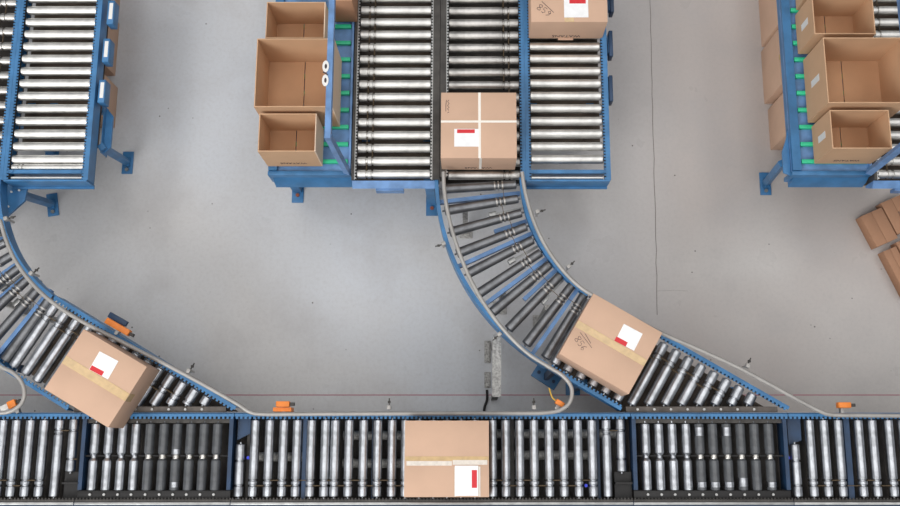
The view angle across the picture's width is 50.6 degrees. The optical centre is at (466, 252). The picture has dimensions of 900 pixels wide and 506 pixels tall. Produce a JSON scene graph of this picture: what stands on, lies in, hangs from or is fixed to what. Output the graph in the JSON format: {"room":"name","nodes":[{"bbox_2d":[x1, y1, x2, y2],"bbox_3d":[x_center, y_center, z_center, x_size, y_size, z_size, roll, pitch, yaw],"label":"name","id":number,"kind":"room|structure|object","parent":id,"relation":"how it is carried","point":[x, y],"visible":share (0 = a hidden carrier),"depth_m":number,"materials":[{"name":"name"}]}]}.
{"room":"distribution center","nodes":[
{"label":"distribution center","id":0,"kind":"room"},
{"bbox_2d":[0,0,899,463],"bbox_3d":[0.000,-0.580,7.064,18.000,0.200,16.000,0,78,0],"label":"floor","id":1,"kind":"structure","parent":0,"point":[339,299],"depth_m":6.85,"materials":[{"name":"concrete"}]},
{"bbox_2d":[0,180,56,372],"bbox_3d":[-3.055,0.193,6.391,0.666,0.806,1.513,-28,80,-5],"label":"conveyor","id":2,"kind":"object","parent":1,"relation":"on","point":[23,306],"visible":0.86,"depth_m":6.00,"materials":[{"name":"metal"}]},
{"bbox_2d":[0,0,58,180],"bbox_3d":[-3.259,-1.266,6.689,0.554,0.813,1.793,0,78,0],"label":"conveyor","id":3,"kind":"object","parent":1,"relation":"on","point":[9,9],"visible":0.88,"depth_m":6.32,"materials":[{"name":"metal"}]},
{"bbox_2d":[0,413,85,504],"bbox_3d":[-3.222,1.323,6.154,1.755,0.811,0.546,0,78,0],"label":"conveyor","id":4,"kind":"object","parent":1,"relation":"on","point":[40,452],"visible":0.95,"depth_m":5.80,"materials":[{"name":"silver metal"}]},
{"bbox_2d":[0,399,21,413],"bbox_3d":[-2.768,0.943,5.809,0.130,0.080,0.080,-25,79,-5],"label":"sensor","id":5,"kind":"object","parent":4,"relation":"attached to","point":[10,404],"visible":0.72,"depth_m":5.78,"materials":[{"name":"orange plastic"}]},
{"bbox_2d":[0,364,26,414],"bbox_3d":[-2.853,0.784,5.761,0.390,0.025,0.389,0,78,0],"label":"tube","id":6,"kind":"object","parent":4,"relation":"attached to","point":[24,391],"visible":1,"depth_m":5.74,"materials":[{"name":"plastic"}]},
{"bbox_2d":[3,0,133,216],"bbox_3d":[-2.725,-1.133,6.661,0.690,0.813,1.980,0,78,0],"label":"conveyor","id":7,"kind":"object","parent":1,"relation":"on","point":[62,111],"visible":0.99,"depth_m":6.28,"materials":[{"name":"metal"}]},
{"bbox_2d":[97,80,110,106],"bbox_3d":[-2.401,-1.054,6.289,0.051,0.091,0.160,0,78,0],"label":"housing","id":8,"kind":"object","parent":7,"relation":"attached to","point":[104,86],"visible":1,"depth_m":6.25,"materials":[{"name":"blue paint"}]},
{"bbox_2d":[102,39,114,66],"bbox_3d":[-2.395,-1.335,6.347,0.051,0.091,0.165,0,78,0],"label":"housing","id":9,"kind":"object","parent":7,"relation":"attached to","point":[108,45],"visible":1,"depth_m":6.31,"materials":[{"name":"blue paint"}]},
{"bbox_2d":[106,0,118,28],"bbox_3d":[-2.384,-1.601,6.402,0.051,0.091,0.170,0,78,0],"label":"housing","id":10,"kind":"object","parent":7,"relation":"attached to","point":[113,7],"visible":1,"depth_m":6.37,"materials":[{"name":"blue paint"}]},
{"bbox_2d":[100,75,117,127],"bbox_3d":[-2.731,-1.119,6.859,0.260,0.421,0.313,0,78,0],"label":"cardboard box","id":11,"kind":"object","parent":1,"relation":"on","point":[113,89],"visible":0.09,"depth_m":6.99,"materials":[{"name":"brown cardboard"}]},
{"bbox_2d":[105,23,118,75],"bbox_3d":[-2.758,-1.578,6.913,0.260,0.501,0.418,0,78,0],"label":"cardboard box","id":12,"kind":"object","parent":1,"relation":"on","point":[113,34],"visible":0.08,"depth_m":7.10,"materials":[{"name":"brown cardboard"}]},
{"bbox_2d":[5,296,238,411],"bbox_3d":[-2.141,0.916,6.241,1.367,0.806,0.554,30,80,6],"label":"conveyor","id":13,"kind":"object","parent":1,"relation":"on","point":[170,391],"visible":0.59,"depth_m":5.91,"materials":[{"name":"silver metal"}]},
{"bbox_2d":[45,329,159,427],"bbox_3d":[-2.190,0.762,5.738,0.453,0.253,0.407,29,80,6],"label":"cardboard box","id":14,"kind":"object","parent":13,"relation":"on","point":[98,377],"visible":1,"depth_m":5.62,"materials":[{"name":"cardboard"}]},
{"bbox_2d":[104,312,134,336],"bbox_3d":[-2.150,0.463,5.909,0.215,0.080,0.105,28,80,6],"label":"sensor","id":15,"kind":"object","parent":13,"relation":"attached to","point":[116,322],"visible":1,"depth_m":5.88,"materials":[{"name":"orange plastic"}]},
{"bbox_2d":[74,413,240,504],"bbox_3d":[-1.887,1.323,6.154,0.937,0.811,0.546,0,78,0],"label":"conveyor","id":16,"kind":"object","parent":1,"relation":"on","point":[156,458],"visible":0.93,"depth_m":5.79,"materials":[{"name":"grey metal"}]},
{"bbox_2d":[268,0,354,202],"bbox_3d":[-1.016,-1.318,6.333,0.539,1.531,1.750,0,78,0],"label":"rack","id":17,"kind":"object","parent":1,"relation":"on","point":[335,171],"visible":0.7,"depth_m":6.20,"materials":[{"name":"blue metal"}]},
{"bbox_2d":[258,114,323,165],"bbox_3d":[-1.105,-0.709,6.003,0.354,0.310,0.246,0,78,0],"label":"open cardboard box","id":18,"kind":"object","parent":17,"relation":"on","point":[277,146],"visible":1,"depth_m":6.04,"materials":[{"name":"brown cardboard"}]},
{"bbox_2d":[265,2,327,38],"bbox_3d":[-1.081,-1.438,6.154,0.372,0.310,0.245,0,78,0],"label":"open cardboard box","id":19,"kind":"object","parent":17,"relation":"on","point":[284,20],"visible":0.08,"depth_m":6.19,"materials":[{"name":"brown cardboard"}]},
{"bbox_2d":[254,39,341,126],"bbox_3d":[-1.065,-1.077,6.054,0.482,0.360,0.451,0,78,0],"label":"open cardboard box","id":20,"kind":"object","parent":17,"relation":"on","point":[281,70],"visible":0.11,"depth_m":6.17,"materials":[{"name":"brown cardboard"}]},
{"bbox_2d":[335,0,357,21],"bbox_3d":[-0.804,-1.734,6.220,0.149,0.301,0.340,0,78,0],"label":"cardboard box","id":21,"kind":"object","parent":17,"relation":"on","point":[346,10],"visible":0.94,"depth_m":6.20,"materials":[{"name":"brown cardboard"}]},
{"bbox_2d":[351,0,440,215],"bbox_3d":[-0.462,-1.218,6.679,0.566,0.813,1.805,0,78,0],"label":"conveyor","id":22,"kind":"object","parent":1,"relation":"on","point":[396,130],"visible":1,"depth_m":6.29,"materials":[{"name":"metal"}]},
{"bbox_2d":[230,413,632,504],"bbox_3d":[-0.209,1.323,6.154,2.418,0.811,0.546,0,78,0],"label":"conveyor","id":23,"kind":"object","parent":1,"relation":"on","point":[558,458],"visible":0.88,"depth_m":5.80,"materials":[{"name":"silver metal"}]},
{"bbox_2d":[273,401,294,411],"bbox_3d":[-1.114,0.942,5.830,0.132,0.120,0.063,0,78,0],"label":"sensor","id":24,"kind":"object","parent":23,"relation":"attached to","point":[281,406],"visible":0.98,"depth_m":5.79,"materials":[{"name":"orange plastic"}]},
{"bbox_2d":[404,421,488,496],"bbox_3d":[-0.117,1.217,5.643,0.490,0.254,0.434,0,78,0],"label":"cardboard box","id":25,"kind":"object","parent":23,"relation":"on","point":[443,458],"visible":1,"depth_m":5.52,"materials":[{"name":"cardboard"}]},
{"bbox_2d":[0,501,899,505],"bbox_3d":[0.000,1.543,5.874,8.200,0.270,0.037,0,78,0],"label":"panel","id":26,"kind":"object","parent":23,"relation":"attached to","point":[74,501],"visible":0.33,"depth_m":5.74,"materials":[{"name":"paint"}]},
{"bbox_2d":[549,388,567,408],"bbox_3d":[0.538,0.905,5.817,0.068,0.080,0.169,-44,82,-8],"label":"sensor","id":27,"kind":"object","parent":23,"relation":"attached to","point":[558,402],"visible":0.85,"depth_m":5.78,"materials":[{"name":"orange plastic"}]},
{"bbox_2d":[440,0,525,185],"bbox_3d":[0.101,-1.245,6.685,0.554,0.813,1.750,0,78,0],"label":"conveyor","id":28,"kind":"object","parent":1,"relation":"on","point":[482,42],"visible":0.7,"depth_m":6.33,"materials":[{"name":"metal"}]},
{"bbox_2d":[441,93,516,169],"bbox_3d":[0.073,-0.771,6.055,0.471,0.253,0.430,0,78,0],"label":"cardboard box","id":29,"kind":"object","parent":28,"relation":"on","point":[479,130],"visible":1,"depth_m":5.94,"materials":[{"name":"brown cardboard"}]},
{"bbox_2d":[483,390,488,410],"bbox_3d":[0.117,1.146,6.595,0.030,0.018,0.400,7,78,1],"label":"cable","id":30,"kind":"object","parent":1,"relation":"on","point":[487,396],"visible":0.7,"depth_m":6.61,"materials":[{"name":"black rubber"}]},
{"bbox_2d":[484,341,490,362],"bbox_3d":[0.145,0.693,6.683,0.044,0.030,0.155,0,78,0],"label":"bracket","id":31,"kind":"object","parent":1,"relation":"on","point":[487,344],"visible":1,"depth_m":6.68,"materials":[{"name":"grey metal"}]},
{"bbox_2d":[484,372,490,387],"bbox_3d":[0.144,0.885,6.644,0.044,0.030,0.111,0,78,0],"label":"bracket","id":32,"kind":"object","parent":1,"relation":"on","point":[487,375],"visible":1,"depth_m":6.64,"materials":[{"name":"grey metal"}]},
{"bbox_2d":[491,334,500,399],"bbox_3d":[0.190,0.777,6.363,0.056,0.623,0.401,1,78,0],"label":"channel","id":33,"kind":"object","parent":1,"relation":"on","point":[496,344],"visible":0.96,"depth_m":6.06,"materials":[{"name":"grey metal"}]},
{"bbox_2d":[435,177,587,389],"bbox_3d":[0.308,0.184,6.392,0.666,0.806,1.526,-28,80,-5],"label":"conveyor","id":34,"kind":"object","parent":1,"relation":"on","point":[473,203],"visible":0.94,"depth_m":6.05,"materials":[{"name":"grey metal"}]},
{"bbox_2d":[0,171,573,415],"bbox_3d":[-1.146,0.242,5.914,3.585,0.120,1.527,0,78,0],"label":"rail","id":35,"kind":"object","parent":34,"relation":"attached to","point":[6,218],"visible":1,"depth_m":5.77,"materials":[{"name":"metal"}]},
{"bbox_2d":[520,171,899,417],"bbox_3d":[1.401,0.418,5.877,2.811,0.120,0.453,32,80,6],"label":"guard rail","id":36,"kind":"object","parent":34,"relation":"attached to","point":[747,365],"visible":0.91,"depth_m":5.79,"materials":[{"name":"metal"}]},
{"bbox_2d":[524,0,610,188],"bbox_3d":[0.652,-1.233,6.682,0.546,0.814,1.775,0,78,0],"label":"conveyor","id":37,"kind":"object","parent":1,"relation":"on","point":[563,109],"visible":0.84,"depth_m":6.24,"materials":[{"name":"metal"}]},
{"bbox_2d":[528,0,607,39],"bbox_3d":[0.653,-1.665,6.240,0.488,0.253,0.465,0,78,0],"label":"cardboard box","id":38,"kind":"object","parent":37,"relation":"on","point":[560,19],"visible":1,"depth_m":6.10,"materials":[{"name":"cardboard"}]},
{"bbox_2d":[607,31,612,60],"bbox_3d":[0.952,-1.384,6.358,0.032,0.090,0.180,0,78,0],"label":"housing","id":39,"kind":"object","parent":37,"relation":"attached to","point":[610,33],"visible":0.94,"depth_m":6.32,"materials":[{"name":"blue paint"}]},
{"bbox_2d":[608,75,612,105],"bbox_3d":[0.942,-1.074,6.294,0.032,0.090,0.180,0,78,0],"label":"housing","id":40,"kind":"object","parent":37,"relation":"attached to","point":[610,77],"visible":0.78,"depth_m":6.25,"materials":[{"name":"blue paint"}]},
{"bbox_2d":[607,0,613,16],"bbox_3d":[0.968,-1.671,6.417,0.032,0.090,0.140,0,78,0],"label":"housing","id":41,"kind":"object","parent":37,"relation":"attached to","point":[610,2],"visible":1,"depth_m":6.38,"materials":[{"name":"blue paint"}]},
{"bbox_2d":[650,7,679,298],"bbox_3d":[1.460,-0.783,7.004,0.228,0.001,2.497,0,78,0],"label":"joint","id":42,"kind":"object","parent":1,"relation":"on","point":[650,7],"depth_m":7.00,"materials":[{"name":"grey concrete"}]},
{"bbox_2d":[547,296,788,411],"bbox_3d":[1.238,0.898,6.245,1.397,0.806,0.580,30,80,6],"label":"conveyor","id":43,"kind":"object","parent":1,"relation":"on","point":[667,382],"visible":0.6,"depth_m":5.88,"materials":[{"name":"silver metal"}]},
{"bbox_2d":[556,293,661,395],"bbox_3d":[0.856,0.561,5.779,0.469,0.253,0.420,30,80,6],"label":"cardboard box","id":44,"kind":"object","parent":43,"relation":"on","point":[607,344],"visible":1,"depth_m":5.66,"materials":[{"name":"cardboard"}]},
{"bbox_2d":[625,413,793,504],"bbox_3d":[1.480,1.323,6.154,0.958,0.811,0.546,0,78,0],"label":"conveyor","id":45,"kind":"object","parent":1,"relation":"on","point":[673,458],"visible":0.96,"depth_m":5.80,"materials":[{"name":"grey metal"}]},
{"bbox_2d":[759,0,777,46],"bbox_3d":[2.366,-1.983,7.038,0.300,0.421,0.798,0,78,0],"label":"cardboard box","id":46,"kind":"object","parent":1,"relation":"on","point":[767,8],"visible":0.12,"depth_m":7.02,"materials":[{"name":"brown cardboard"}]},
{"bbox_2d":[761,30,782,103],"bbox_3d":[2.358,-1.347,6.927,0.300,0.381,0.412,0,78,0],"label":"cardboard box","id":47,"kind":"object","parent":1,"relation":"on","point":[770,55],"visible":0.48,"depth_m":6.90,"materials":[{"name":"brown cardboard"}]},
{"bbox_2d":[768,93,785,149],"bbox_3d":[2.360,-0.946,6.854,0.260,0.361,0.310,0,78,0],"label":"cardboard box","id":48,"kind":"object","parent":1,"relation":"on","point":[776,116],"visible":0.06,"depth_m":6.86,"materials":[{"name":"brown cardboard"}]},
{"bbox_2d":[759,0,899,194],"bbox_3d":[2.332,-1.318,6.333,0.564,1.531,1.750,0,78,0],"label":"rack","id":49,"kind":"object","parent":1,"relation":"on","point":[797,162],"visible":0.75,"depth_m":6.22,"materials":[{"name":"blue metal"}]},
{"bbox_2d":[796,0,806,9],"bbox_3d":[2.396,-1.788,6.227,0.402,0.310,0.278,0,78,0],"label":"open cardboard box","id":50,"kind":"object","parent":49,"relation":"on","point":[799,3],"visible":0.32,"depth_m":6.30,"materials":[{"name":"brown cardboard"}]},
{"bbox_2d":[795,0,875,53],"bbox_3d":[2.377,-1.478,6.163,0.386,0.310,0.272,0,78,0],"label":"open cardboard box","id":51,"kind":"object","parent":49,"relation":"on","point":[843,18],"visible":0.81,"depth_m":6.20,"materials":[{"name":"brown cardboard"}]},
{"bbox_2d":[803,38,899,122],"bbox_3d":[2.463,-1.094,6.058,0.498,0.360,0.430,0,78,0],"label":"open cardboard box","id":52,"kind":"object","parent":49,"relation":"on","point":[870,74],"visible":0.83,"depth_m":6.12,"materials":[{"name":"brown cardboard"}]},
{"bbox_2d":[812,110,891,163],"bbox_3d":[2.419,-0.729,6.005,0.367,0.315,0.250,0,78,0],"label":"open cardboard box","id":53,"kind":"object","parent":49,"relation":"on","point":[865,134],"visible":1,"depth_m":6.02,"materials":[{"name":"brown cardboard"}]},
{"bbox_2d":[782,413,899,504],"bbox_3d":[3.021,1.323,6.154,2.157,0.811,0.546,0,78,0],"label":"conveyor","id":54,"kind":"object","parent":1,"relation":"on","point":[833,460],"visible":0.94,"depth_m":5.80,"materials":[{"name":"silver metal"}]},
{"bbox_2d":[836,402,855,412],"bbox_3d":[2.307,0.944,5.809,0.108,0.080,0.063,0,78,0],"label":"sensor","id":55,"kind":"object","parent":54,"relation":"attached to","point":[841,405],"visible":0.98,"depth_m":5.78,"materials":[{"name":"orange plastic"}]},
{"bbox_2d":[856,208,897,249],"bbox_3d":[2.935,-0.174,6.827,0.168,0.100,0.244,-23,79,-5],"label":"cardboard box","id":56,"kind":"object","parent":1,"relation":"on","point":[875,226],"visible":1,"depth_m":6.78,"materials":[{"name":"brown cardboard"}]},
{"bbox_2d":[864,0,899,192],"bbox_3d":[2.898,-1.218,6.679,0.566,0.813,1.805,0,78,0],"label":"conveyor","id":57,"kind":"object","parent":1,"relation":"on","point":[885,11],"visible":0.23,"depth_m":6.33,"materials":[{"name":"metal"}]},
{"bbox_2d":[875,195,899,234],"bbox_3d":[3.088,-0.267,6.846,0.167,0.101,0.249,-23,79,-5],"label":"cardboard box","id":58,"kind":"object","parent":1,"relation":"on","point":[891,207],"visible":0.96,"depth_m":6.80,"materials":[{"name":"brown cardboard"}]},
{"bbox_2d":[878,246,899,296],"bbox_3d":[3.064,0.141,6.761,0.102,0.101,0.356,-22,79,-5],"label":"cardboard box","id":59,"kind":"object","parent":1,"relation":"on","point":[890,258],"visible":1,"depth_m":6.74,"materials":[{"name":"brown cardboard"}]},
{"bbox_2d":[890,241,899,252],"bbox_3d":[3.188,0.062,6.778,0.166,0.101,0.348,-22,79,-4],"label":"cardboard box","id":60,"kind":"object","parent":1,"relation":"on","point":[897,244],"visible":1,"depth_m":6.76,"materials":[{"name":"brown cardboard"}]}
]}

